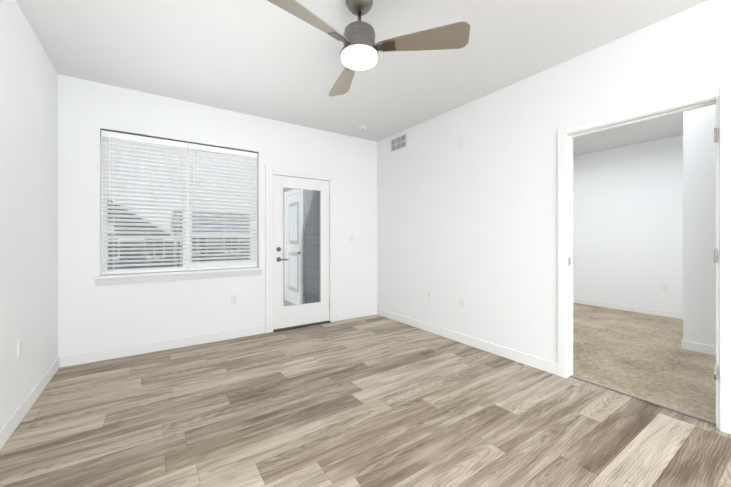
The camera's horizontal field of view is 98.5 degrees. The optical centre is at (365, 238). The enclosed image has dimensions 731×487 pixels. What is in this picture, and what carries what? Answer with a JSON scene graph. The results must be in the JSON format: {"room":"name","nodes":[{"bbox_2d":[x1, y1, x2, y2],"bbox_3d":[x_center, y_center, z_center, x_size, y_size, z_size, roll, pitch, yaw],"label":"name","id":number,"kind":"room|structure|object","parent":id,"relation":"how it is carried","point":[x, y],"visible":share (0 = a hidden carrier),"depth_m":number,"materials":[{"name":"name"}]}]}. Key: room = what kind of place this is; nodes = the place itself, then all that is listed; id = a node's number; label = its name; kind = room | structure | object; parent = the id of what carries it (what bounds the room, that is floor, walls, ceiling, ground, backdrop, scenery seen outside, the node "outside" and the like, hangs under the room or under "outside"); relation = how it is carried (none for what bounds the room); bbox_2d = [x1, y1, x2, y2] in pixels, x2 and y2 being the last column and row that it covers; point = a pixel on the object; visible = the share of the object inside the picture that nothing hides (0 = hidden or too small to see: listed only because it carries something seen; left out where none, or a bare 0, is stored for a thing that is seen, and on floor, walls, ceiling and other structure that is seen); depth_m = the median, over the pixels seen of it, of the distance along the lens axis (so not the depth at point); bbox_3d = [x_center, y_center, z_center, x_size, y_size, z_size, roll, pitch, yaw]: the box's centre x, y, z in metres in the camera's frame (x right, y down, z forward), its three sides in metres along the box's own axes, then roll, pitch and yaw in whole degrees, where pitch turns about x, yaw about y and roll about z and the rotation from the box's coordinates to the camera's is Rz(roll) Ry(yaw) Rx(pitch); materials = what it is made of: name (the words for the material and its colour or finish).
{"room":"empty living room","nodes":[
{"label":"empty living room","id":0,"kind":"room"},
{"bbox_2d":[0,0,57,428],"bbox_3d":[-0.960,-0.162,0.011,0.120,2.743,7.000,0,0,-34],"label":"wall","id":1,"kind":"structure","parent":0,"point":[28,194],"depth_m":2.20,"materials":[{"name":"paint"}]},
{"bbox_2d":[17,337,21,357],"bbox_3d":[-2.286,0.720,2.084,0.008,0.116,0.072,0,0,-34],"label":"electrical outlet","id":2,"kind":"object","parent":1,"relation":"attached to","point":[19,347],"visible":1,"depth_m":2.07,"materials":[{"name":"white plastic"}]},
{"bbox_2d":[0,356,63,449],"bbox_3d":[-0.903,1.157,0.050,0.017,0.105,7.000,0,0,-34],"label":"baseboard","id":3,"kind":"structure","parent":1,"relation":"attached to","point":[9,427],"depth_m":2.18,"materials":[{"name":"white paint"}]},
{"bbox_2d":[58,74,376,356],"bbox_3d":[0.085,-0.162,5.036,7.485,2.743,0.150,0,0,-34],"label":"wall","id":4,"kind":"structure","parent":0,"point":[92,316],"depth_m":3.46,"materials":[{"name":"paint"}]},
{"bbox_2d":[64,325,263,366],"bbox_3d":[-2.067,1.157,3.479,1.876,0.105,0.017,0,0,-34],"label":"baseboard","id":5,"kind":"structure","parent":4,"relation":"attached to","point":[106,354],"depth_m":3.36,"materials":[{"name":"white paint"}]},
{"bbox_2d":[93,267,263,278],"bbox_3d":[-1.997,0.384,3.561,1.643,0.028,0.131,0,0,-34],"label":"window sill","id":6,"kind":"structure","parent":4,"relation":"attached to","point":[171,273],"depth_m":3.43,"materials":[{"name":"white paint"}]},
{"bbox_2d":[95,270,261,285],"bbox_3d":[-1.981,0.431,3.537,1.613,0.067,0.016,0,0,-34],"label":"apron","id":7,"kind":"object","parent":4,"relation":"attached to","point":[125,280],"visible":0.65,"depth_m":3.45,"materials":[{"name":"white paint"}]},
{"bbox_2d":[101,130,256,274],"bbox_3d":[-2.049,-0.360,3.638,1.543,1.460,0.064,0,0,-34],"label":"window","id":8,"kind":"structure","parent":4,"relation":"in","point":[187,266],"depth_m":3.60,"materials":[{"name":"white plastic"}]},
{"bbox_2d":[102,129,186,273],"bbox_3d":[-2.330,-0.363,3.364,0.746,1.449,0.072,0,0,-34],"label":"window blinds","id":9,"kind":"object","parent":8,"relation":"attached to","point":[140,138],"visible":1,"depth_m":3.34,"materials":[{"name":"white plastic"}]},
{"bbox_2d":[188,142,257,269],"bbox_3d":[-1.698,-0.362,3.792,0.766,1.449,0.072,0,0,-34],"label":"window blinds","id":10,"kind":"object","parent":8,"relation":"attached to","point":[216,149],"visible":0.98,"depth_m":3.77,"materials":[{"name":"white plastic"}]},
{"bbox_2d":[231,294,237,304],"bbox_3d":[-1.585,0.740,3.810,0.072,0.116,0.008,0,0,-34],"label":"electrical outlet","id":11,"kind":"object","parent":4,"relation":"attached to","point":[234,299],"visible":1,"depth_m":3.81,"materials":[{"name":"white plastic"}]},
{"bbox_2d":[273,175,328,329],"bbox_3d":[-0.859,0.181,4.315,0.811,2.013,0.099,0,0,-34],"label":"balcony door","id":12,"kind":"structure","parent":4,"relation":"in","point":[291,315],"depth_m":4.29,"materials":[{"name":"white paint"}]},
{"bbox_2d":[265,164,336,332],"bbox_3d":[-0.892,0.134,4.365,1.027,2.153,0.168,0,0,-34],"label":"door frame","id":13,"kind":"structure","parent":4,"relation":"attached to","point":[269,169],"depth_m":4.20,"materials":[{"name":"white paint"}]},
{"bbox_2d":[273,321,330,331],"bbox_3d":[-0.897,1.200,4.371,0.819,0.020,0.210,0,0,-34],"label":"balcony door threshold sill","id":14,"kind":"structure","parent":4,"relation":"attached to","point":[295,327],"depth_m":4.26,"materials":[{"name":"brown metal"}]},
{"bbox_2d":[350,234,353,241],"bbox_3d":[-0.201,0.000,4.746,0.072,0.116,0.010,0,0,-34],"label":"light switch","id":15,"kind":"object","parent":4,"relation":"attached to","point":[351,237],"visible":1,"depth_m":4.74,"materials":[{"name":"white plastic"}]},
{"bbox_2d":[337,308,375,320],"bbox_3d":[-0.128,1.158,4.792,0.703,0.105,0.017,0,0,-34],"label":"baseboard","id":16,"kind":"structure","parent":4,"relation":"attached to","point":[367,312],"depth_m":4.78,"materials":[{"name":"white paint"}]},
{"bbox_2d":[16,0,707,155],"bbox_3d":[2.081,-1.593,2.089,7.485,0.120,7.270,0,0,-34],"label":"ceiling","id":17,"kind":"structure","parent":0,"point":[264,59],"depth_m":2.60,"materials":[{"name":"white paint"}]},
{"bbox_2d":[358,125,365,129],"bbox_3d":[-0.046,-1.515,4.325,0.120,0.036,0.120,0,0,-34],"label":"smoke detector","id":18,"kind":"object","parent":17,"relation":"attached to","point":[361,127],"visible":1,"depth_m":4.29,"materials":[{"name":"white plastic"}]},
{"bbox_2d":[267,0,469,96],"bbox_3d":[-0.148,-1.333,2.047,1.179,0.400,1.201,0,0,-34],"label":"fan","id":19,"kind":"object","parent":17,"relation":"hanging from","point":[360,49],"visible":1,"depth_m":1.95,"materials":[{"name":"wood"}]},
{"bbox_2d":[0,315,730,486],"bbox_3d":[0.636,1.260,1.092,3.775,0.100,7.040,0,0,-34],"label":"floor","id":20,"kind":"structure","parent":0,"point":[374,401],"depth_m":2.06,"materials":[{"name":"brown wood"}]},
{"bbox_2d":[570,375,715,424],"bbox_3d":[2.044,1.204,2.403,0.035,0.011,0.872,0,0,-34],"label":"threshold strip","id":21,"kind":"object","parent":20,"relation":"on","point":[652,402],"depth_m":2.33,"materials":[{"name":"grey metal"}]},
{"bbox_2d":[377,0,730,362],"bbox_3d":[2.199,-0.162,2.151,0.120,2.743,7.000,0,0,-34],"label":"wall","id":22,"kind":"structure","parent":0,"point":[473,222],"depth_m":3.18,"materials":[{"name":"paint"}]},
{"bbox_2d":[390,133,406,152],"bbox_3d":[0.479,-1.381,4.579,0.006,0.206,0.380,0,0,-34],"label":"air vent","id":23,"kind":"object","parent":22,"relation":"in","point":[397,143],"visible":1,"depth_m":4.58,"materials":[{"name":"white metal"}]},
{"bbox_2d":[428,292,431,300],"bbox_3d":[0.830,0.750,4.059,0.008,0.116,0.072,0,0,-34],"label":"electrical outlet","id":24,"kind":"object","parent":22,"relation":"attached to","point":[429,296],"visible":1,"depth_m":4.05,"materials":[{"name":"white plastic"}]},
{"bbox_2d":[458,137,462,148],"bbox_3d":[1.105,-1.105,3.654,0.007,0.116,0.072,0,0,-34],"label":"blank wall plate","id":25,"kind":"object","parent":22,"relation":"attached to","point":[460,142],"visible":1,"depth_m":3.65,"materials":[{"name":"white plastic"}]},
{"bbox_2d":[459,298,463,308],"bbox_3d":[1.110,0.750,3.640,0.014,0.116,0.072,0,0,-34],"label":"electrical outlet","id":26,"kind":"object","parent":22,"relation":"attached to","point":[461,302],"visible":1,"depth_m":3.64,"materials":[{"name":"white plastic"}]},
{"bbox_2d":[376,308,557,374],"bbox_3d":[0.939,1.157,3.893,0.013,0.105,2.700,0,0,-34],"label":"baseboard","id":27,"kind":"structure","parent":22,"relation":"attached to","point":[539,363],"depth_m":3.43,"materials":[{"name":"white paint"}]},
{"bbox_2d":[558,83,730,433],"bbox_3d":[2.040,0.125,2.386,0.154,2.170,1.031,0,0,-34],"label":"door frame","id":28,"kind":"structure","parent":22,"relation":"attached to","point":[723,91],"depth_m":2.09,"materials":[{"name":"white paint"}]},
{"bbox_2d":[568,128,716,379],"bbox_3d":[2.026,0.160,2.388,0.154,1.750,0.877,0,0,-34],"label":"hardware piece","id":29,"kind":"object","parent":28,"relation":"attached to","point":[715,254],"visible":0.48,"depth_m":1.99,"materials":[{"name":"silver metal"}]},
{"bbox_2d":[573,135,682,312],"bbox_3d":[4.718,-0.162,4.762,0.120,2.743,5.500,0,0,-34],"label":"wall","id":30,"kind":"structure","parent":0,"point":[628,225],"depth_m":5.17,"materials":[{"name":"paint"}]},
{"bbox_2d":[573,297,682,318],"bbox_3d":[4.013,1.154,5.680,0.017,0.097,3.110,0,0,-34],"label":"baseboard","id":31,"kind":"structure","parent":30,"relation":"attached to","point":[665,313],"depth_m":5.16,"materials":[{"name":"white paint"}]},
{"bbox_2d":[662,283,667,290],"bbox_3d":[4.592,0.750,4.834,0.008,0.116,0.072,0,0,-34],"label":"outlet","id":32,"kind":"object","parent":30,"relation":"attached to","point":[664,286],"visible":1,"depth_m":4.83,"materials":[{"name":"white plastic"}]},
{"bbox_2d":[573,303,715,420],"bbox_3d":[3.232,1.256,3.768,3.495,0.108,5.520,0,0,-34],"label":"floor","id":33,"kind":"structure","parent":0,"point":[643,355],"depth_m":3.12,"materials":[{"name":"beige carpet"}]},
{"bbox_2d":[683,104,715,345],"bbox_3d":[4.827,-0.162,2.934,1.750,2.743,2.350,0,0,-34],"label":"wall","id":34,"kind":"structure","parent":0,"point":[699,231],"depth_m":3.31,"materials":[{"name":"paint"}]},
{"bbox_2d":[681,339,715,355],"bbox_3d":[4.095,1.153,2.445,0.017,0.097,2.363,0,0,-34],"label":"baseboard","id":35,"kind":"structure","parent":34,"relation":"attached to","point":[699,348],"depth_m":3.31,"materials":[{"name":"white paint"}]},
{"label":"outside","id":36,"kind":"structure","parent":0,"visible":0},
{"bbox_3d":[-2.528,1.335,4.767,3.195,0.190,2.265,0,0,-34],"label":"deck","id":37,"kind":"object","parent":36,"visible":0},
{"bbox_2d":[107,245,249,268],"bbox_3d":[-3.135,0.675,5.663,3.195,1.110,0.060,0,0,-34],"label":"balcony railing","id":38,"kind":"object","parent":37,"relation":"on","point":[175,253],"depth_m":5.46,"materials":[{"name":"grey metal"}]},
{"bbox_2d":[283,188,319,304],"bbox_3d":[-1.172,-0.096,5.746,0.220,3.053,2.365,0,0,-34],"label":"closet","id":39,"kind":"object","parent":37,"relation":"on","point":[304,258],"depth_m":5.56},
{"bbox_3d":[-35.138,7.263,57.179,160.000,0.300,114.000,0,0,-34],"label":"ground","id":40,"kind":"structure","parent":36,"visible":0},
{"bbox_2d":[107,196,180,269],"bbox_3d":[-21.189,2.101,26.771,8.700,10.020,12.700,0,0,-34],"label":"house","id":41,"kind":"structure","parent":40,"relation":"on","point":[132,267],"depth_m":22.66,"materials":[{"name":"grey"}]},
{"bbox_2d":[170,211,249,269],"bbox_3d":[-12.641,2.152,33.767,13.700,9.920,10.700,0,0,-34],"label":"house","id":42,"kind":"structure","parent":40,"relation":"on","point":[214,235],"depth_m":28.22,"materials":[{"name":"grey"}]}
]}

